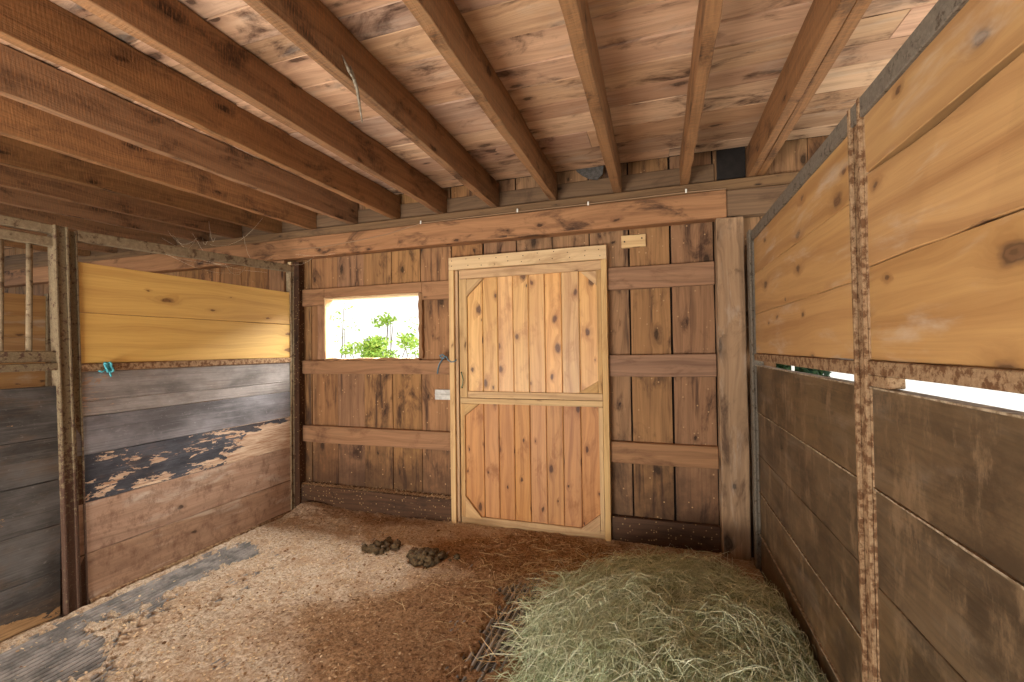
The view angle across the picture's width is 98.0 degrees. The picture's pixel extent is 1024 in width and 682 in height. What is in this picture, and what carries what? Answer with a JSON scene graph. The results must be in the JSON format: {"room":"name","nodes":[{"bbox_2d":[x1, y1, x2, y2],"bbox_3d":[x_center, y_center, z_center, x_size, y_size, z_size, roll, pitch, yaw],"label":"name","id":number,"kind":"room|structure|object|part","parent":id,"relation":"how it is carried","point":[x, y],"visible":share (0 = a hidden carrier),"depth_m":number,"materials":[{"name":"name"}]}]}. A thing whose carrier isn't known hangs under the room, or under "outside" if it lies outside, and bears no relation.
{"room":"farm building","nodes":[
{"label":"farm building","id":0,"kind":"room"},
{"bbox_2d":[333,303,359,357],"bbox_3d":[-3.565,0.500,9.127,0.874,2.555,0.746,-1,-1,-8],"label":"leafy bush","id":1,"kind":"object","parent":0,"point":[339,313],"visible":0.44,"depth_m":9.14,"materials":[{"name":"green plant"}]},
{"bbox_3d":[-3.595,0.567,9.187,0.382,2.425,0.523,0,-1,-30],"label":"stem","id":2,"kind":"part","parent":1,"relation":"part of","materials":[{"name":"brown plant"}]},
{"bbox_2d":[339,333,418,357],"bbox_3d":[-2.580,0.803,8.559,2.070,1.914,0.696,-1,-1,35],"label":"leafy bush","id":3,"kind":"object","parent":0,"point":[376,347],"visible":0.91,"depth_m":8.38,"materials":[{"name":"green plant"}]},
{"bbox_2d":[371,312,397,354],"bbox_3d":[-2.486,0.588,8.800,0.537,2.338,0.433,0,-1,-23],"label":"tree","id":4,"kind":"object","parent":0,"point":[381,319],"visible":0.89,"depth_m":8.81,"materials":[{"name":"green plant"}]},
{"bbox_3d":[-2.481,0.657,8.818,0.265,2.201,0.232,0,-1,-22],"label":"stem","id":5,"kind":"part","parent":4,"relation":"part of","materials":[{"name":"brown plant"}]},
{"bbox_2d":[397,317,418,357],"bbox_3d":[-2.083,0.632,9.302,0.882,2.263,0.782,0,-1,-21],"label":"leafy bush","id":6,"kind":"object","parent":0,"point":[410,317],"visible":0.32,"depth_m":9.25,"materials":[{"name":"green plant"}]},
{"bbox_2d":[49,507,770,620],"bbox_3d":[-3.229,1.588,1.616,11.800,0.108,5.900,-1,-1,18],"label":"floor","id":7,"kind":"structure","parent":0,"point":[58,617],"depth_m":2.48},
{"bbox_2d":[0,293,51,388],"bbox_3d":[-6.189,0.501,3.263,0.073,2.181,4.362,-1,-1,18],"label":"wall","id":8,"kind":"structure","parent":7,"relation":"on","point":[14,304],"depth_m":5.10,"materials":[{"name":"brown wood"}]},
{"bbox_3d":[-5.521,0.526,5.305,0.073,2.180,0.063,-1,-1,18],"label":"post","id":9,"kind":"part","parent":8,"relation":"part of","materials":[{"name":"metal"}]},
{"bbox_2d":[0,215,294,643],"bbox_3d":[-2.648,0.409,2.093,0.091,2.249,4.141,-1,-1,18],"label":"wall","id":10,"kind":"structure","parent":7,"relation":"on","point":[163,485],"depth_m":2.81,"materials":[{"name":"wood"}]},
{"bbox_3d":[-2.887,1.510,1.258,0.037,0.024,2.430,-1,-1,18],"label":"rail","id":11,"kind":"part","parent":10,"relation":"part of","materials":[{"name":"wood"}]},
{"bbox_3d":[-2.922,-0.628,1.301,0.042,0.052,2.440,-1,-1,18],"label":"rail","id":12,"kind":"part","parent":10,"relation":"part of","materials":[{"name":"wood"}]},
{"bbox_3d":[-2.921,-0.558,1.300,0.042,0.052,2.440,-1,-1,18],"label":"grille rail","id":13,"kind":"part","parent":10,"relation":"part of","materials":[{"name":"metal"}]},
{"bbox_3d":[-2.911,0.071,1.297,0.040,0.060,2.455,-1,-1,18],"label":"grille rail","id":14,"kind":"part","parent":10,"relation":"part of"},
{"bbox_3d":[-2.904,0.127,1.296,0.052,0.042,2.460,-1,-1,18],"label":"rail","id":15,"kind":"part","parent":10,"relation":"part of","materials":[{"name":"brown wood"}]},
{"bbox_3d":[-2.507,0.449,2.491,0.071,2.175,0.120,-1,-1,18],"label":"post","id":16,"kind":"part","parent":10,"relation":"part of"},
{"bbox_3d":[-2.496,0.458,2.549,0.055,2.160,0.101,-1,-1,18],"label":"post","id":17,"kind":"part","parent":10,"relation":"part of","materials":[{"name":"brown wood"}]},
{"bbox_2d":[98,362,114,376],"bbox_3d":[-2.423,0.169,2.659,0.028,0.093,0.075,-1,-1,18],"label":"twine","id":18,"kind":"object","parent":10,"relation":"attached to","point":[109,368],"visible":1,"depth_m":2.67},
{"bbox_3d":[-2.260,-0.632,3.318,0.046,0.138,1.595,-1,-1,18],"label":"rail","id":19,"kind":"part","parent":10,"relation":"part of","materials":[{"name":"metal"}]},
{"bbox_3d":[-2.254,0.163,3.294,0.044,0.044,1.538,-1,-1,18],"label":"rail","id":20,"kind":"part","parent":10,"relation":"part of","materials":[{"name":"metal"}]},
{"bbox_3d":[-2.219,1.528,3.290,0.042,0.039,1.493,-1,-1,18],"label":"rail","id":21,"kind":"part","parent":10,"relation":"part of","materials":[{"name":"wood"}]},
{"bbox_2d":[164,219,329,274],"bbox_3d":[-2.488,-0.792,3.676,1.485,0.497,1.241,-1,-1,18],"label":"cobweb","id":22,"kind":"object","parent":10,"relation":"attached to","point":[261,219],"visible":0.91,"depth_m":3.68,"materials":[{"name":"beige fabric"}]},
{"bbox_3d":[-2.010,0.439,4.041,0.053,2.235,0.041,-1,-1,18],"label":"post","id":23,"kind":"part","parent":10,"relation":"part of","materials":[{"name":"metal"}]},
{"bbox_2d":[269,260,290,393],"bbox_3d":[-2.221,0.402,4.285,0.185,2.342,0.107,-1,-1,18],"label":"timber post","id":24,"kind":"object","parent":7,"relation":"on","point":[277,278],"visible":0.12,"depth_m":4.25,"materials":[{"name":"brown wood"}]},
{"bbox_2d":[288,262,304,506],"bbox_3d":[-2.048,0.410,4.234,0.114,2.320,0.095,-1,-1,18],"label":"stud","id":25,"kind":"object","parent":7,"relation":"on","point":[299,393],"visible":0.46,"depth_m":4.21,"materials":[{"name":"brown wood"}]},
{"bbox_2d":[0,519,597,681],"bbox_3d":[-0.806,1.490,1.540,3.715,0.018,4.260,-1,-1,18],"label":"rubber mat","id":26,"kind":"object","parent":7,"relation":"on","point":[56,657],"visible":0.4,"depth_m":2.27,"materials":[{"name":"grey rubber"}]},
{"bbox_2d":[0,502,768,681],"bbox_3d":[-0.723,1.464,1.789,3.720,0.086,3.785,-1,-1,18],"label":"bedding","id":27,"kind":"object","parent":26,"relation":"on","point":[143,657],"visible":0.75,"depth_m":2.52,"materials":[{"name":"brown wood"}]},
{"bbox_2d":[88,515,591,678],"bbox_3d":[-0.629,1.476,2.498,3.007,0.040,2.001,-1,-1,18],"label":"crumbs","id":28,"kind":"object","parent":27,"relation":"on","point":[293,558],"visible":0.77,"depth_m":2.53,"materials":[{"name":"brown wood"}]},
{"bbox_2d":[361,544,367,550],"bbox_3d":[-1.061,1.486,3.209,0.048,0.049,0.054,-1,-1,18],"label":"dropping","id":29,"kind":"object","parent":27,"relation":"on","point":[363,547],"visible":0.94,"depth_m":3.19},
{"bbox_2d":[0,502,742,681],"bbox_3d":[-0.523,1.460,2.494,3.611,0.069,2.265,-1,-1,18],"label":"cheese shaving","id":30,"kind":"object","parent":27,"relation":"on","point":[469,593],"visible":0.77,"depth_m":2.41,"materials":[{"name":"brown wood"}]},
{"bbox_2d":[363,536,402,555],"bbox_3d":[-0.923,1.481,3.230,0.251,0.064,0.265,-1,-1,18],"label":"pile","id":31,"kind":"object","parent":27,"relation":"on","point":[375,548],"visible":1,"depth_m":3.19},
{"bbox_2d":[406,547,451,568],"bbox_3d":[-0.574,1.459,3.058,0.274,0.085,0.264,0,-1,-29],"label":"pile","id":32,"kind":"object","parent":27,"relation":"on","point":[427,556],"visible":1,"depth_m":2.99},
{"bbox_2d":[102,520,792,681],"bbox_3d":[-0.260,1.405,2.455,3.230,0.177,2.210,-1,-1,18],"label":"hay","id":33,"kind":"object","parent":27,"relation":"on","point":[550,551],"visible":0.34,"depth_m":2.76},
{"bbox_2d":[454,553,459,559],"bbox_3d":[-0.377,1.481,3.050,0.042,0.043,0.042,0,-1,-25],"label":"dropping","id":34,"kind":"object","parent":27,"relation":"on","point":[456,556],"visible":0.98,"depth_m":3.04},
{"bbox_2d":[477,544,827,681],"bbox_3d":[0.510,1.343,1.952,1.464,0.307,2.659,-1,-1,18],"label":"pile","id":35,"kind":"object","parent":27,"relation":"on","point":[640,627],"visible":0.96,"depth_m":2.00,"materials":[{"name":"plant"}]},
{"bbox_2d":[301,483,451,520],"bbox_3d":[-1.233,1.444,3.970,1.555,0.225,0.068,-1,-1,18],"label":"baseboard","id":36,"kind":"structure","parent":7,"relation":"on","point":[409,506],"depth_m":3.91,"materials":[{"name":"brown wood"}]},
{"bbox_2d":[302,481,450,498],"bbox_3d":[-1.234,1.319,3.967,1.554,0.028,0.071,-1,-1,18],"label":"sill sawdust","id":37,"kind":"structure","parent":36,"relation":"on","point":[442,496],"depth_m":3.94,"materials":[{"name":"brown wood"}]},
{"bbox_2d":[612,514,720,552],"bbox_3d":[1.099,1.403,3.215,0.738,0.219,0.053,-1,-1,18],"label":"baseboard","id":38,"kind":"structure","parent":7,"relation":"on","point":[634,529],"depth_m":3.19,"materials":[{"name":"brown wood"}]},
{"bbox_2d":[714,216,750,560],"bbox_3d":[1.510,0.330,3.057,0.179,2.342,0.122,-1,-1,18],"label":"timber post","id":39,"kind":"object","parent":7,"relation":"on","point":[730,298],"visible":0.9,"depth_m":3.00,"materials":[{"name":"brown wood"}]},
{"bbox_2d":[726,184,788,217],"bbox_3d":[2.304,-0.953,2.810,1.734,0.179,0.112,-1,-1,18],"label":"support beam","id":40,"kind":"structure","parent":39,"relation":"on","point":[748,202],"depth_m":2.98,"materials":[{"name":"brown wood"}]},
{"bbox_2d":[747,0,1023,681],"bbox_3d":[0.869,0.354,0.676,0.073,2.210,5.034,-1,-1,18],"label":"wall","id":41,"kind":"structure","parent":7,"relation":"on","point":[888,520],"depth_m":1.14,"materials":[{"name":"brown wood"}]},
{"bbox_3d":[1.595,0.382,2.892,0.073,2.210,0.075,-1,-1,18],"label":"post","id":42,"kind":"part","parent":41,"relation":"part of","materials":[{"name":"grey metal"}]},
{"bbox_3d":[1.337,0.093,2.122,0.044,0.047,1.532,-1,-1,18],"label":"rail","id":43,"kind":"part","parent":41,"relation":"part of","materials":[{"name":"metal"}]},
{"bbox_3d":[0.830,-0.710,0.619,0.044,0.064,4.875,-1,-1,18],"label":"rail","id":44,"kind":"part","parent":41,"relation":"part of","materials":[{"name":"grey metal"}]},
{"bbox_3d":[1.095,0.368,1.349,0.062,2.200,0.084,-1,-1,18],"label":"post","id":45,"kind":"part","parent":41,"relation":"part of","materials":[{"name":"metal"}]},
{"bbox_3d":[0.577,0.059,-0.198,0.044,0.042,3.185,-1,-1,18],"label":"rail","id":46,"kind":"part","parent":41,"relation":"part of","materials":[{"name":"metal"}]},
{"bbox_2d":[4,135,828,557],"bbox_3d":[-2.175,0.134,4.343,11.733,2.880,0.032,-1,-1,18],"label":"wall","id":47,"kind":"structure","parent":0,"point":[392,401],"depth_m":3.40,"materials":[{"name":"brown wood"}]},
{"bbox_2d":[4,190,726,287],"bbox_3d":[-3.115,-0.849,4.582,9.662,0.192,0.116,-1,-1,18],"label":"support beam","id":48,"kind":"structure","parent":47,"relation":"attached to","point":[702,207],"depth_m":3.65,"materials":[{"name":"brown wood"}]},
{"bbox_2d":[4,171,799,270],"bbox_3d":[-2.285,-0.998,4.331,11.400,0.081,0.088,-1,-1,18],"label":"wall plate","id":49,"kind":"object","parent":48,"relation":"on","point":[782,178],"visible":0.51,"depth_m":3.62,"materials":[{"name":"brown wood"}]},
{"bbox_2d":[0,225,77,235],"bbox_3d":[-5.317,-1.129,2.552,0.057,0.213,5.393,-1,-1,27],"label":"joist","id":50,"kind":"object","parent":49,"relation":"on","point":[2,227],"visible":0.12,"depth_m":4.12,"materials":[{"name":"brown wood"}]},
{"bbox_2d":[4,240,89,255],"bbox_3d":[-6.286,-1.111,2.869,0.057,0.212,5.423,-1,-1,29],"label":"joist","id":51,"kind":"object","parent":49,"relation":"on","point":[81,252],"visible":0.16,"depth_m":4.82,"materials":[{"name":"brown wood"}]},
{"bbox_2d":[8,229,117,252],"bbox_3d":[-5.801,-1.120,2.711,0.057,0.212,5.408,-1,-1,28],"label":"joist","id":52,"kind":"object","parent":49,"relation":"on","point":[84,246],"visible":0.13,"depth_m":4.91,"materials":[{"name":"brown wood"}]},
{"bbox_2d":[0,203,175,245],"bbox_3d":[-4.832,-1.139,2.394,0.057,0.212,5.380,-1,-1,27],"label":"joist","id":53,"kind":"object","parent":49,"relation":"on","point":[73,223],"visible":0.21,"depth_m":4.10,"materials":[{"name":"brown wood"}]},
{"bbox_2d":[0,186,208,241],"bbox_3d":[-4.349,-1.148,2.236,0.057,0.213,5.370,-1,-1,26],"label":"joist","id":54,"kind":"object","parent":49,"relation":"on","point":[8,196],"visible":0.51,"depth_m":3.79,"materials":[{"name":"brown wood"}]},
{"bbox_2d":[0,165,241,237],"bbox_3d":[-3.848,-1.158,2.071,0.057,0.212,5.350,-1,-1,24],"label":"joist","id":55,"kind":"object","parent":49,"relation":"on","point":[12,178],"visible":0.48,"depth_m":3.51,"materials":[{"name":"brown wood"}]},
{"bbox_2d":[0,135,281,233],"bbox_3d":[-3.376,-1.167,1.917,0.057,0.213,5.354,-1,-1,25],"label":"joist","id":56,"kind":"object","parent":49,"relation":"on","point":[16,154],"visible":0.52,"depth_m":3.14,"materials":[{"name":"brown wood"}]},
{"bbox_2d":[0,95,315,228],"bbox_3d":[-2.849,-1.177,1.744,0.056,0.213,5.327,-1,-1,22],"label":"joist","id":57,"kind":"object","parent":49,"relation":"on","point":[19,121],"visible":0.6,"depth_m":2.81,"materials":[{"name":"brown wood"}]},
{"bbox_2d":[0,43,357,224],"bbox_3d":[-2.364,-1.186,1.586,0.056,0.213,5.322,-1,-1,21],"label":"joist","id":58,"kind":"object","parent":49,"relation":"on","point":[24,79],"visible":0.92,"depth_m":2.46,"materials":[{"name":"brown wood"}]},
{"bbox_2d":[0,0,400,219],"bbox_3d":[-1.879,-1.196,1.427,0.058,0.213,5.317,-1,-1,19],"label":"joist","id":59,"kind":"object","parent":49,"relation":"on","point":[44,29],"visible":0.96,"depth_m":2.08,"materials":[{"name":"brown wood"}]},
{"bbox_2d":[71,0,446,213],"bbox_3d":[-1.450,-1.204,1.287,0.062,0.212,5.317,-1,-1,19],"label":"joist","id":60,"kind":"object","parent":49,"relation":"on","point":[169,27],"visible":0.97,"depth_m":2.02,"materials":[{"name":"brown wood"}]},
{"bbox_2d":[4,164,713,265],"bbox_3d":[-3.131,-1.093,4.646,9.600,0.147,0.025,-1,-1,18],"label":"board","id":61,"kind":"object","parent":49,"relation":"on","point":[702,173],"visible":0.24,"depth_m":3.60,"materials":[{"name":"brown wood"}]},
{"bbox_2d":[243,0,498,207],"bbox_3d":[-0.957,-1.214,1.125,0.062,0.213,5.315,-1,-1,18],"label":"joist","id":62,"kind":"object","parent":49,"relation":"on","point":[310,25],"visible":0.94,"depth_m":2.02,"materials":[{"name":"brown wood"}]},
{"bbox_2d":[342,55,362,122],"bbox_3d":[-0.665,-1.050,1.859,0.023,0.241,0.102,-1,-1,32],"label":"strap","id":63,"kind":"object","parent":62,"relation":"hanging from","point":[350,71],"visible":1,"depth_m":1.87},
{"bbox_2d":[402,0,557,200],"bbox_3d":[-0.494,-1.222,0.974,0.058,0.213,5.315,-1,-1,18],"label":"joist","id":64,"kind":"object","parent":49,"relation":"on","point":[442,21],"visible":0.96,"depth_m":1.99,"materials":[{"name":"brown wood"}]},
{"bbox_2d":[558,0,621,192],"bbox_3d":[-0.029,-1.232,0.822,0.070,0.213,5.315,-1,-1,18],"label":"joist","id":65,"kind":"object","parent":49,"relation":"on","point":[576,13],"visible":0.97,"depth_m":1.95,"materials":[{"name":"brown wood"}]},
{"bbox_2d":[679,0,722,184],"bbox_3d":[0.412,-1.240,0.678,0.067,0.213,5.315,-1,-1,18],"label":"joist","id":66,"kind":"object","parent":49,"relation":"on","point":[708,19],"visible":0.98,"depth_m":1.93,"materials":[{"name":"brown wood"}]},
{"bbox_2d":[716,146,745,180],"bbox_3d":[1.533,-1.249,3.123,0.184,0.260,0.013,-1,-1,18],"label":"sheet","id":67,"kind":"object","parent":49,"relation":"on","point":[730,163],"visible":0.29,"depth_m":3.12,"materials":[{"name":"black"}]},
{"bbox_2d":[746,0,871,176],"bbox_3d":[0.839,-1.248,0.535,0.108,0.210,5.310,-1,-1,18],"label":"joist","id":68,"kind":"object","parent":49,"relation":"on","point":[828,25],"visible":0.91,"depth_m":1.95,"materials":[{"name":"brown wood"}]},
{"bbox_2d":[291,188,725,249],"bbox_3d":[-0.309,-0.955,3.600,3.710,0.148,0.013,-1,-1,18],"label":"cable","id":69,"kind":"object","parent":48,"relation":"attached to","point":[588,203],"visible":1,"depth_m":3.46,"materials":[{"name":"brown plastic"}]},
{"bbox_2d":[318,293,424,360],"bbox_3d":[-1.284,-0.116,4.052,1.114,0.589,0.112,-1,-1,18],"label":"window","id":70,"kind":"structure","parent":47,"relation":"in","point":[325,312],"depth_m":4.15,"materials":[{"name":"brown wood"}]},
{"bbox_3d":[-1.254,0.165,4.039,0.980,0.026,0.110,-1,-1,18],"label":"sill","id":71,"kind":"part","parent":70,"relation":"part of","materials":[{"name":"wood"}]},
{"bbox_2d":[302,280,448,306],"bbox_3d":[-1.254,-0.422,4.014,1.555,0.162,0.042,-1,-1,18],"label":"board","id":72,"kind":"object","parent":47,"relation":"attached to","point":[431,290],"depth_m":3.97,"materials":[{"name":"brown wood"}]},
{"bbox_2d":[302,360,449,373],"bbox_3d":[-1.246,0.235,4.003,1.555,0.129,0.043,-1,-1,18],"label":"board","id":73,"kind":"object","parent":47,"relation":"attached to","point":[308,366],"depth_m":3.97,"materials":[{"name":"brown wood"}]},
{"bbox_2d":[303,425,450,450],"bbox_3d":[-1.237,0.860,3.992,1.555,0.159,0.043,-1,-1,18],"label":"board","id":74,"kind":"object","parent":47,"relation":"attached to","point":[369,436],"depth_m":3.96,"materials":[{"name":"brown wood"}]},
{"bbox_2d":[7,135,826,248],"bbox_3d":[-3.736,-1.340,0.319,11.750,0.026,9.250,-1,-1,18],"label":"trim","id":75,"kind":"structure","parent":47,"relation":"attached to","point":[824,135],"depth_m":3.36,"materials":[{"name":"brown wood"}]},
{"bbox_2d":[435,389,449,399],"bbox_3d":[-0.578,0.457,3.792,0.170,0.086,0.019,-1,-1,18],"label":"plate","id":76,"kind":"object","parent":47,"relation":"attached to","point":[439,394],"visible":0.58,"depth_m":3.79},
{"bbox_2d":[449,245,611,540],"bbox_3d":[0.117,0.411,3.549,1.298,2.235,0.113,-1,-1,18],"label":"door","id":77,"kind":"structure","parent":47,"relation":"in","point":[530,434],"depth_m":3.53,"materials":[{"name":"brown wood"}]},
{"bbox_2d":[437,354,456,373],"bbox_3d":[-0.550,0.191,3.723,0.205,0.170,0.028,-1,-1,28],"label":"twine","id":78,"kind":"object","parent":77,"relation":"attached to","point":[442,358],"visible":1,"depth_m":3.74,"materials":[{"name":"grey fabric"}]},
{"bbox_3d":[-0.482,0.471,3.728,0.046,2.118,0.079,-1,-1,18],"label":"casing","id":79,"kind":"part","parent":77,"relation":"part of","materials":[{"name":"brown wood"}]},
{"bbox_3d":[0.097,-0.653,3.553,1.296,0.106,0.078,-1,-1,18],"label":"casing","id":80,"kind":"part","parent":77,"relation":"part of","materials":[{"name":"brown wood"}]},
{"bbox_3d":[0.708,0.453,3.339,0.045,2.128,0.079,-1,-1,18],"label":"casing","id":81,"kind":"part","parent":77,"relation":"part of","materials":[{"name":"brown wood"}]},
{"bbox_2d":[483,153,719,524],"bbox_3d":[-2.289,0.126,4.415,11.500,2.860,0.030,-1,-1,18],"label":"trim","id":82,"kind":"structure","parent":47,"relation":"attached to","point":[668,166],"depth_m":3.27,"materials":[{"name":"brown wood"}]},
{"bbox_2d":[621,234,645,248],"bbox_3d":[0.905,-0.743,3.317,0.176,0.095,0.028,-1,-1,18],"label":"wood block","id":83,"kind":"object","parent":47,"relation":"attached to","point":[638,240],"visible":1,"depth_m":3.31,"materials":[{"name":"brown wood"}]},
{"bbox_2d":[607,261,714,290],"bbox_3d":[1.075,-0.472,3.251,0.738,0.170,0.041,-1,-1,18],"label":"board","id":84,"kind":"object","parent":47,"relation":"attached to","point":[696,273],"depth_m":3.23,"materials":[{"name":"brown wood"}]},
{"bbox_2d":[609,354,716,376],"bbox_3d":[1.084,0.178,3.241,0.738,0.164,0.043,-1,-1,18],"label":"board","id":85,"kind":"object","parent":47,"relation":"attached to","point":[665,365],"depth_m":3.22,"materials":[{"name":"brown wood"}]},
{"bbox_2d":[610,440,718,468],"bbox_3d":[1.093,0.821,3.230,0.738,0.161,0.043,-1,-1,18],"label":"board","id":86,"kind":"object","parent":47,"relation":"attached to","point":[632,452],"depth_m":3.21,"materials":[{"name":"brown wood"}]},
{"bbox_2d":[0,0,937,248],"bbox_3d":[-3.256,-1.292,1.785,11.748,0.038,5.380,-1,-1,18],"label":"ceiling","id":87,"kind":"structure","parent":0,"point":[644,46],"depth_m":2.16,"materials":[{"name":"brown wood"}]},
{"bbox_2d":[576,166,602,179],"bbox_3d":[0.583,-1.271,3.376,0.225,0.120,0.004,-1,-1,18],"label":"scrap","id":88,"kind":"object","parent":87,"relation":"hanging from","point":[594,173],"visible":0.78,"depth_m":3.37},
{"bbox_2d":[776,363,831,376],"bbox_3d":[7.754,-0.045,13.030,2.440,3.490,2.068,-1,-1,-10],"label":"hedge","id":89,"kind":"object","parent":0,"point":[782,366],"visible":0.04,"depth_m":12.29,"materials":[{"name":"green plant"}]},
{"bbox_2d":[823,359,1023,411],"bbox_3d":[0.024,1.710,-0.029,120.000,0.279,120.000,-1,-1,18],"label":"sky","id":90,"kind":"structure","parent":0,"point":[1007,400],"depth_m":13.69,"materials":[{"name":"white"}]}
]}

